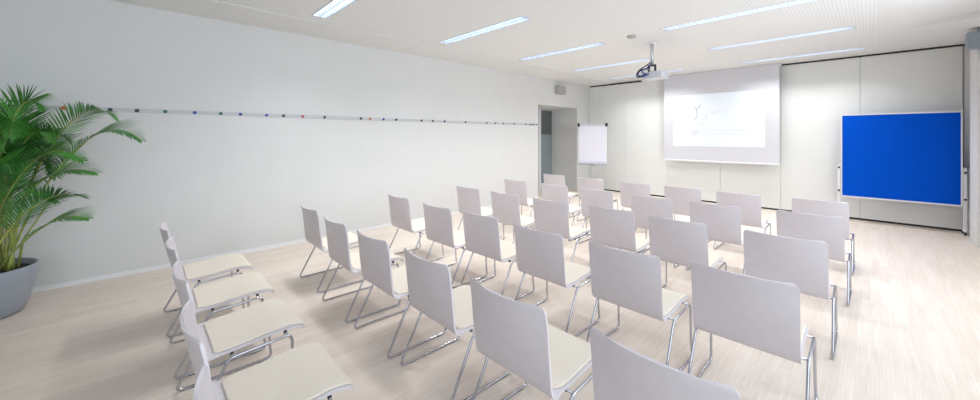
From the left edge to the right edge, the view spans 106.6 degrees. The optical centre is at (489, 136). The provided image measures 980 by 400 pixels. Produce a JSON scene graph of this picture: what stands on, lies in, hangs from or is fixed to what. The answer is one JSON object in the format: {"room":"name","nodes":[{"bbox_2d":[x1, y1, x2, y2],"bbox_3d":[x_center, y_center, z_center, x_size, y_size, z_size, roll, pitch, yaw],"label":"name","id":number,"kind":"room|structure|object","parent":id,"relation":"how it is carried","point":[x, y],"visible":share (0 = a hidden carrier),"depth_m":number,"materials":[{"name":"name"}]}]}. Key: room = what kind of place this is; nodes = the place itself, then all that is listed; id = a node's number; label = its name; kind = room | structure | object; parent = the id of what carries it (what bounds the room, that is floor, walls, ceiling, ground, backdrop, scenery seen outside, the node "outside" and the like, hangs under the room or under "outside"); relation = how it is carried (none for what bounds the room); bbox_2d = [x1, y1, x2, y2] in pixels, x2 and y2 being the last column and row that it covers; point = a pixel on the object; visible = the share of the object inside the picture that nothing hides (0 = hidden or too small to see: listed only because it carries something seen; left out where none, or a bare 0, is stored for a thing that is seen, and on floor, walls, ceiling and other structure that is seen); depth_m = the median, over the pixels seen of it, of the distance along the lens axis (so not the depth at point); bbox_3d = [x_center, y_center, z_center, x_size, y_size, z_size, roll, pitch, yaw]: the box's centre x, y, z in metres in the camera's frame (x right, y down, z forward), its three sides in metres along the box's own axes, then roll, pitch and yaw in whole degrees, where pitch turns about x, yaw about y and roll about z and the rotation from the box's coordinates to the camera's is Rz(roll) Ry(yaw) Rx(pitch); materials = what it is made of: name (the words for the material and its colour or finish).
{"room":"lecture hall","nodes":[
{"label":"lecture hall","id":0,"kind":"room"},
{"bbox_2d":[0,0,589,287],"bbox_3d":[-2.205,-0.048,6.648,13.230,3.195,1.130,0,0,-44],"label":"wall","id":1,"kind":"structure","parent":0,"point":[220,184],"depth_m":4.82,"materials":[{"name":"paint"}]},
{"bbox_2d":[3,104,537,125],"bbox_3d":[-2.184,-0.290,5.876,9.390,0.044,0.012,0,0,-44],"label":"rail","id":2,"kind":"object","parent":1,"relation":"attached to","point":[51,107],"visible":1,"depth_m":4.99,"materials":[{"name":"grey metal"}]},
{"bbox_2d":[32,197,537,292],"bbox_3d":[-2.686,1.528,5.394,10.800,0.045,0.012,0,0,-44],"label":"baseboard","id":3,"kind":"structure","parent":1,"relation":"attached to","point":[113,275],"depth_m":4.31,"materials":[{"name":"white"}]},
{"bbox_2d":[109,0,577,79],"bbox_3d":[-2.195,-1.488,5.327,11.415,0.011,0.790,0,0,-44],"label":"trim","id":4,"kind":"structure","parent":1,"relation":"attached to","point":[212,9],"depth_m":5.12,"materials":[{"name":"paint"}]},
{"bbox_2d":[538,109,551,189],"bbox_3d":[1.503,0.375,10.092,1.750,2.350,0.920,0,0,-44],"label":"door","id":5,"kind":"structure","parent":1,"relation":"in","point":[544,115],"depth_m":10.72,"materials":[{"name":"paint"}]},
{"bbox_2d":[555,85,565,94],"bbox_3d":[1.876,-1.225,9.697,0.340,0.210,0.126,0,0,-44],"label":"wall speaker","id":6,"kind":"object","parent":1,"relation":"attached to","point":[561,90],"visible":1,"depth_m":9.61},
{"bbox_2d":[559,86,565,93],"bbox_3d":[1.917,-1.225,9.654,0.316,0.186,0.006,0,0,-44],"label":"grille","id":7,"kind":"object","parent":6,"relation":"attached to","point":[562,89],"depth_m":9.65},
{"bbox_2d":[0,190,979,399],"bbox_3d":[0.299,1.610,4.041,13.630,0.120,8.700,0,0,-44],"label":"floor","id":8,"kind":"structure","parent":0,"point":[909,329],"depth_m":2.91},
{"bbox_2d":[0,84,145,318],"bbox_3d":[-3.984,0.538,2.968,2.053,2.023,1.228,0,0,-23],"label":"potted palm","id":9,"kind":"object","parent":8,"relation":"on","point":[18,275],"visible":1,"depth_m":3.12,"materials":[{"name":"plant"}]},
{"bbox_2d":[0,257,38,318],"bbox_3d":[-4.341,1.343,3.119,0.616,0.415,0.616,0,0,-44],"label":"planter","id":10,"kind":"object","parent":9,"relation":"attached to","point":[17,279],"depth_m":3.15,"materials":[{"name":"grey ceramic"}]},
{"bbox_2d":[193,365,213,399],"bbox_3d":[-0.575,1.143,1.194,0.614,0.815,0.560,0,0,-44],"label":"chair","id":11,"kind":"object","parent":8,"relation":"on","point":[203,390],"visible":1,"depth_m":1.14,"materials":[{"name":"white plastic"}]},
{"bbox_2d":[159,221,252,336],"bbox_3d":[-2.471,1.143,3.183,0.614,0.815,0.560,0,0,-44],"label":"chair","id":12,"kind":"object","parent":8,"relation":"on","point":[222,264],"visible":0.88,"depth_m":3.15,"materials":[{"name":"white plastic"}]},
{"bbox_2d":[165,236,273,378],"bbox_3d":[-1.992,1.143,2.699,0.614,0.815,0.560,0,0,-43],"label":"chair","id":13,"kind":"object","parent":8,"relation":"on","point":[212,295],"visible":0.89,"depth_m":2.65,"materials":[{"name":"white plastic"}]},
{"bbox_2d":[171,260,304,390],"bbox_3d":[-1.510,1.143,2.197,0.614,0.815,0.560,0,0,-44],"label":"chair","id":14,"kind":"object","parent":8,"relation":"on","point":[228,333],"visible":0.82,"depth_m":2.17,"materials":[{"name":"white plastic"}]},
{"bbox_2d":[180,300,353,399],"bbox_3d":[-1.008,1.143,1.660,0.614,0.815,0.560,0,0,-43],"label":"chair","id":15,"kind":"object","parent":8,"relation":"on","point":[307,371],"visible":0.93,"depth_m":1.68,"materials":[{"name":"white plastic"}]},
{"bbox_2d":[300,204,362,292],"bbox_3d":[-1.692,1.143,3.974,0.614,0.815,0.560,0,0,-44],"label":"chair","id":16,"kind":"object","parent":8,"relation":"on","point":[312,228],"visible":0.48,"depth_m":3.77,"materials":[{"name":"white plastic"}]},
{"bbox_2d":[322,216,403,322],"bbox_3d":[-1.185,1.143,3.404,0.614,0.815,0.560,0,0,-43],"label":"chair","id":17,"kind":"object","parent":8,"relation":"on","point":[337,234],"visible":0.64,"depth_m":3.20,"materials":[{"name":"white plastic"}]},
{"bbox_2d":[354,229,446,357],"bbox_3d":[-0.702,1.143,2.915,0.614,0.815,0.560,0,0,-44],"label":"chair","id":18,"kind":"object","parent":8,"relation":"on","point":[375,260],"visible":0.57,"depth_m":2.71,"materials":[{"name":"white plastic"}]},
{"bbox_2d":[388,194,443,260],"bbox_3d":[-0.948,1.143,4.686,0.614,0.815,0.560,0,0,-43],"label":"chair","id":19,"kind":"object","parent":8,"relation":"on","point":[400,214],"visible":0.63,"depth_m":4.50,"materials":[{"name":"white plastic"}]},
{"bbox_2d":[400,247,510,399],"bbox_3d":[-0.215,1.143,2.436,0.614,0.815,0.560,0,0,-43],"label":"chair","id":20,"kind":"object","parent":8,"relation":"on","point":[430,291],"visible":0.68,"depth_m":2.24,"materials":[{"name":"white plastic"}]},
{"bbox_2d":[423,203,487,288],"bbox_3d":[-0.389,1.143,4.075,0.614,0.815,0.560,0,0,-44],"label":"chair","id":21,"kind":"object","parent":8,"relation":"on","point":[438,221],"visible":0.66,"depth_m":3.88,"materials":[{"name":"white plastic"}]},
{"bbox_2d":[456,185,504,239],"bbox_3d":[-0.143,1.143,5.495,0.614,0.815,0.560,0,0,-44],"label":"chair","id":22,"kind":"object","parent":8,"relation":"on","point":[468,198],"visible":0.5,"depth_m":5.31,"materials":[{"name":"white plastic"}]},
{"bbox_2d":[460,210,534,299],"bbox_3d":[0.082,1.143,3.672,0.614,0.815,0.560,0,0,-44],"label":"chair","id":23,"kind":"object","parent":8,"relation":"on","point":[481,233],"visible":0.76,"depth_m":3.48,"materials":[{"name":"white plastic"}]},
{"bbox_2d":[491,191,534,242],"bbox_3d":[0.371,1.143,4.945,0.614,0.815,0.560,0,0,-44],"label":"chair","id":24,"kind":"object","parent":8,"relation":"on","point":[505,207],"visible":0.7,"depth_m":4.75,"materials":[{"name":"white plastic"}]},
{"bbox_2d":[502,179,534,228],"bbox_3d":[0.606,1.143,6.360,0.614,0.815,0.560,0,0,-44],"label":"chair","id":25,"kind":"object","parent":8,"relation":"on","point":[519,188],"visible":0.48,"depth_m":6.12,"materials":[{"name":"white plastic"}]},
{"bbox_2d":[470,278,592,399],"bbox_3d":[0.254,1.143,1.920,0.614,0.815,0.560,0,0,-44],"label":"chair","id":26,"kind":"object","parent":8,"relation":"on","point":[518,336],"visible":0.91,"depth_m":1.74,"materials":[{"name":"white plastic"}]},
{"bbox_2d":[514,223,599,336],"bbox_3d":[0.562,1.143,3.100,0.614,0.815,0.560,0,0,-43],"label":"chair","id":27,"kind":"object","parent":8,"relation":"on","point":[539,254],"visible":0.88,"depth_m":2.91,"materials":[{"name":"white plastic"}]},
{"bbox_2d":[543,174,579,217],"bbox_3d":[1.414,1.143,7.223,0.614,0.815,0.560,0,0,-44],"label":"chair","id":28,"kind":"object","parent":8,"relation":"on","point":[548,179],"visible":0.38,"depth_m":7.03,"materials":[{"name":"white plastic"}]},
{"bbox_2d":[533,197,590,266],"bbox_3d":[0.877,1.143,4.418,0.614,0.815,0.560,0,0,-44],"label":"chair","id":29,"kind":"object","parent":8,"relation":"on","point":[549,216],"visible":0.88,"depth_m":4.22,"materials":[{"name":"white plastic"}]},
{"bbox_2d":[541,183,586,240],"bbox_3d":[1.167,1.143,5.776,0.614,0.815,0.560,0,0,-43],"label":"chair","id":30,"kind":"object","parent":8,"relation":"on","point":[557,193],"visible":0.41,"depth_m":5.57,"materials":[{"name":"white plastic"}]},
{"bbox_2d":[577,123,607,178],"bbox_3d":[2.675,0.604,9.523,0.750,1.888,0.462,0,0,18],"label":"flip chart","id":31,"kind":"object","parent":8,"relation":"on","point":[592,138],"visible":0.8,"depth_m":9.41,"materials":[{"name":"white paper"}]},
{"bbox_2d":[578,164,606,165],"bbox_3d":[2.632,0.728,9.386,0.720,0.025,0.105,0,0,18],"label":"tray","id":32,"kind":"object","parent":31,"relation":"on","point":[578,164],"depth_m":9.34,"materials":[{"name":"grey plastic"}]},
{"bbox_2d":[578,188,613,242],"bbox_3d":[1.659,1.143,5.249,0.614,0.815,0.560,0,0,-43],"label":"chair","id":33,"kind":"object","parent":8,"relation":"on","point":[599,198],"visible":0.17,"depth_m":5.07,"materials":[{"name":"white plastic"}]},
{"bbox_2d":[577,177,617,220],"bbox_3d":[1.960,1.143,6.625,0.614,0.815,0.560,0,0,-44],"label":"chair","id":34,"kind":"object","parent":8,"relation":"on","point":[588,183],"visible":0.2,"depth_m":6.44,"materials":[{"name":"white plastic"}]},
{"bbox_2d":[586,205,649,277],"bbox_3d":[1.431,1.143,3.957,0.614,0.815,0.560,0,0,-45],"label":"chair","id":35,"kind":"object","parent":8,"relation":"on","point":[615,228],"visible":0.79,"depth_m":3.76,"materials":[{"name":"white plastic"}]},
{"bbox_2d":[620,181,650,210],"bbox_3d":[2.494,1.143,6.012,0.614,0.815,0.560,0,0,-44],"label":"chair","id":36,"kind":"object","parent":8,"relation":"on","point":[627,189],"visible":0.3,"depth_m":5.87,"materials":[{"name":"white plastic"}]},
{"bbox_2d":[586,241,691,370],"bbox_3d":[1.061,1.143,2.595,0.614,0.815,0.560,0,0,-43],"label":"chair","id":37,"kind":"object","parent":8,"relation":"on","point":[632,281],"visible":0.9,"depth_m":2.41,"materials":[{"name":"white plastic"}]},
{"bbox_2d":[630,194,679,267],"bbox_3d":[2.163,1.143,4.653,0.614,0.815,0.560,0,0,-44],"label":"chair","id":38,"kind":"object","parent":8,"relation":"on","point":[642,206],"visible":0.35,"depth_m":4.49,"materials":[{"name":"white plastic"}]},
{"bbox_2d":[589,328,740,399],"bbox_3d":[0.748,1.143,1.420,0.614,0.815,0.560,0,0,-43],"label":"chair","id":39,"kind":"object","parent":8,"relation":"on","point":[619,372],"visible":1,"depth_m":1.25,"materials":[{"name":"white plastic"}]},
{"bbox_2d":[648,215,726,287],"bbox_3d":[1.849,1.143,3.434,0.614,0.815,0.560,0,0,-43],"label":"chair","id":40,"kind":"object","parent":8,"relation":"on","point":[678,242],"visible":0.77,"depth_m":3.25,"materials":[{"name":"white plastic"}]},
{"bbox_2d":[664,185,710,241],"bbox_3d":[2.999,1.143,5.528,0.614,0.815,0.560,0,0,-44],"label":"chair","id":41,"kind":"object","parent":8,"relation":"on","point":[680,197],"visible":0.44,"depth_m":5.35,"materials":[{"name":"white plastic"}]},
{"bbox_2d":[686,201,744,274],"bbox_3d":[2.646,1.143,4.193,0.614,0.815,0.560,0,0,-44],"label":"chair","id":42,"kind":"object","parent":8,"relation":"on","point":[723,222],"visible":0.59,"depth_m":3.97,"materials":[{"name":"white plastic"}]},
{"bbox_2d":[713,191,770,249],"bbox_3d":[3.429,1.143,4.952,0.614,0.815,0.560,0,0,-43],"label":"chair","id":43,"kind":"object","parent":8,"relation":"on","point":[749,204],"visible":0.56,"depth_m":4.72,"materials":[{"name":"white plastic"}]},
{"bbox_2d":[687,261,817,399],"bbox_3d":[1.552,1.143,2.170,0.614,0.815,0.560,0,0,-44],"label":"chair","id":44,"kind":"object","parent":8,"relation":"on","point":[754,312],"visible":0.99,"depth_m":1.97,"materials":[{"name":"white plastic"}]},
{"bbox_2d":[743,230,837,358],"bbox_3d":[2.372,1.143,2.905,0.614,0.815,0.560,0,0,-44],"label":"chair","id":45,"kind":"object","parent":8,"relation":"on","point":[803,263],"visible":0.84,"depth_m":2.69,"materials":[{"name":"white plastic"}]},
{"bbox_2d":[776,209,851,306],"bbox_3d":[3.254,1.143,3.690,0.614,0.815,0.560,0,0,-43],"label":"chair","id":46,"kind":"object","parent":8,"relation":"on","point":[830,230],"visible":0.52,"depth_m":3.46,"materials":[{"name":"white plastic"}]},
{"bbox_2d":[792,197,854,275],"bbox_3d":[4.012,1.143,4.416,0.614,0.815,0.560,0,0,-43],"label":"chair","id":47,"kind":"object","parent":8,"relation":"on","point":[817,207],"visible":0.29,"depth_m":4.19,"materials":[{"name":"white plastic"}]},
{"bbox_2d":[838,111,966,235],"bbox_3d":[7.003,0.575,6.286,0.250,1.949,1.464,0,0,-44],"label":"board","id":48,"kind":"object","parent":8,"relation":"on","point":[915,157],"visible":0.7,"depth_m":6.15,"materials":[{"name":"blue fabric"}]},
{"bbox_2d":[218,0,979,85],"bbox_3d":[0.750,-1.597,3.572,13.630,0.236,7.400,0,0,-44],"label":"ceiling","id":49,"kind":"structure","parent":0,"point":[555,25],"depth_m":5.02,"materials":[{"name":"white paint"}]},
{"bbox_2d":[311,0,356,18],"bbox_3d":[-1.521,-1.546,3.929,0.190,0.109,1.780,0,0,-44],"label":"ceiling light","id":50,"kind":"object","parent":49,"relation":"attached to","point":[334,6],"visible":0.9,"depth_m":4.29,"materials":[{"name":"white plastic"}]},
{"bbox_2d":[438,16,531,44],"bbox_3d":[-0.144,-1.546,5.224,0.190,0.109,1.780,0,0,-44],"label":"ceiling light","id":51,"kind":"object","parent":49,"relation":"attached to","point":[519,19],"visible":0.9,"depth_m":5.14,"materials":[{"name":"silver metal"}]},
{"bbox_2d":[518,42,605,60],"bbox_3d":[1.212,-1.546,6.498,0.190,0.109,1.780,0,0,-44],"label":"ceiling light","id":52,"kind":"object","parent":49,"relation":"attached to","point":[599,43],"visible":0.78,"depth_m":6.42,"materials":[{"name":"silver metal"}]},
{"bbox_2d":[571,58,649,71],"bbox_3d":[2.516,-1.546,7.695,0.190,0.109,1.780,0,0,-44],"label":"ceiling light","id":53,"kind":"object","parent":49,"relation":"attached to","point":[648,59],"visible":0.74,"depth_m":7.64,"materials":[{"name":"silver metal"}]},
{"bbox_2d":[627,35,635,38],"bbox_3d":[2.106,-1.476,5.430,0.130,0.036,0.130,0,0,-44],"label":"smoke detector","id":54,"kind":"object","parent":49,"relation":"attached to","point":[628,36],"visible":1,"depth_m":5.39,"materials":[{"name":"white plastic"}]},
{"bbox_2d":[609,69,684,78],"bbox_3d":[3.748,-1.546,8.823,0.190,0.109,1.780,0,0,-44],"label":"ceiling light","id":55,"kind":"object","parent":49,"relation":"attached to","point":[681,69],"visible":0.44,"depth_m":9.05,"materials":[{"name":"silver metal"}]},
{"bbox_2d":[636,42,668,80],"bbox_3d":[2.588,-1.202,5.837,0.380,0.584,0.419,0,0,-44],"label":"projector","id":56,"kind":"object","parent":49,"relation":"hanging from","point":[650,75],"visible":1,"depth_m":5.80,"materials":[{"name":"white plastic"}]},
{"bbox_2d":[663,63,781,164],"bbox_3d":[5.180,-0.449,8.330,0.208,2.088,2.315,0,0,-44],"label":"projection screen","id":57,"kind":"object","parent":49,"relation":"hanging from","point":[727,115],"visible":1,"depth_m":8.16,"materials":[{"name":"white fabric"}]},
{"bbox_2d":[660,0,819,30],"bbox_3d":[3.038,-1.546,4.481,0.190,0.109,1.780,0,0,-44],"label":"ceiling light","id":58,"kind":"object","parent":49,"relation":"attached to","point":[795,2],"visible":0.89,"depth_m":4.47,"materials":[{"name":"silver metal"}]},
{"bbox_2d":[707,26,855,49],"bbox_3d":[4.384,-1.546,5.635,0.190,0.109,1.780,0,0,-44],"label":"ceiling light","id":59,"kind":"object","parent":49,"relation":"attached to","point":[849,27],"visible":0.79,"depth_m":5.54,"materials":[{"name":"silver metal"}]},
{"bbox_2d":[739,47,864,63],"bbox_3d":[5.723,-1.546,6.810,0.190,0.109,1.780,0,0,-44],"label":"ceiling light","id":60,"kind":"object","parent":49,"relation":"attached to","point":[860,48],"visible":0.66,"depth_m":6.74,"materials":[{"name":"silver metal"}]},
{"bbox_2d":[590,44,969,229],"bbox_3d":[5.519,-0.048,8.293,0.210,3.195,7.600,0,0,-44],"label":"wall","id":61,"kind":"structure","parent":0,"point":[814,96],"depth_m":7.26,"materials":[{"name":"paint"}]},
{"bbox_2d":[590,81,641,86],"bbox_3d":[3.503,-1.462,10.258,0.029,0.031,1.530,0,0,-44],"label":"trim","id":62,"kind":"structure","parent":61,"relation":"attached to","point":[634,81],"depth_m":10.20,"materials":[{"name":"black metal"}]},
{"bbox_2d":[604,189,961,231],"bbox_3d":[5.320,1.532,8.378,0.013,0.033,6.800,0,0,-44],"label":"trim","id":63,"kind":"structure","parent":61,"relation":"attached to","point":[960,230],"depth_m":6.58,"materials":[{"name":"black plastic"}]},
{"bbox_2d":[782,44,963,65],"bbox_3d":[6.866,-1.480,6.757,0.029,0.029,2.340,0,0,-44],"label":"trim","id":64,"kind":"structure","parent":61,"relation":"attached to","point":[959,44],"depth_m":6.58,"materials":[{"name":"black metal"}]},
{"bbox_2d":[939,11,979,20],"bbox_3d":[6.221,-1.595,4.584,0.020,0.199,1.280,0,0,-44],"label":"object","id":65,"kind":"structure","parent":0,"point":[977,12],"depth_m":4.68,"materials":[{"name":"paint"}]},
{"bbox_2d":[970,29,979,247],"bbox_3d":[7.121,0.028,5.123,0.530,3.045,0.410,0,0,-44],"label":"wall pillar","id":66,"kind":"structure","parent":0,"point":[974,54],"depth_m":5.16,"materials":[{"name":"paint"}]},
{"bbox_2d":[965,31,979,49],"bbox_3d":[6.749,-1.325,5.009,0.166,0.230,0.260,0,0,-44],"label":"wall speaker","id":67,"kind":"object","parent":66,"relation":"attached to","point":[972,39],"visible":1,"depth_m":5.02},
{"bbox_2d":[969,31,979,47],"bbox_3d":[6.691,-1.325,4.953,0.006,0.206,0.236,0,0,-44],"label":"grille","id":68,"kind":"object","parent":67,"relation":"attached to","point":[974,37],"depth_m":5.00,"materials":[{"name":"grey metal"}]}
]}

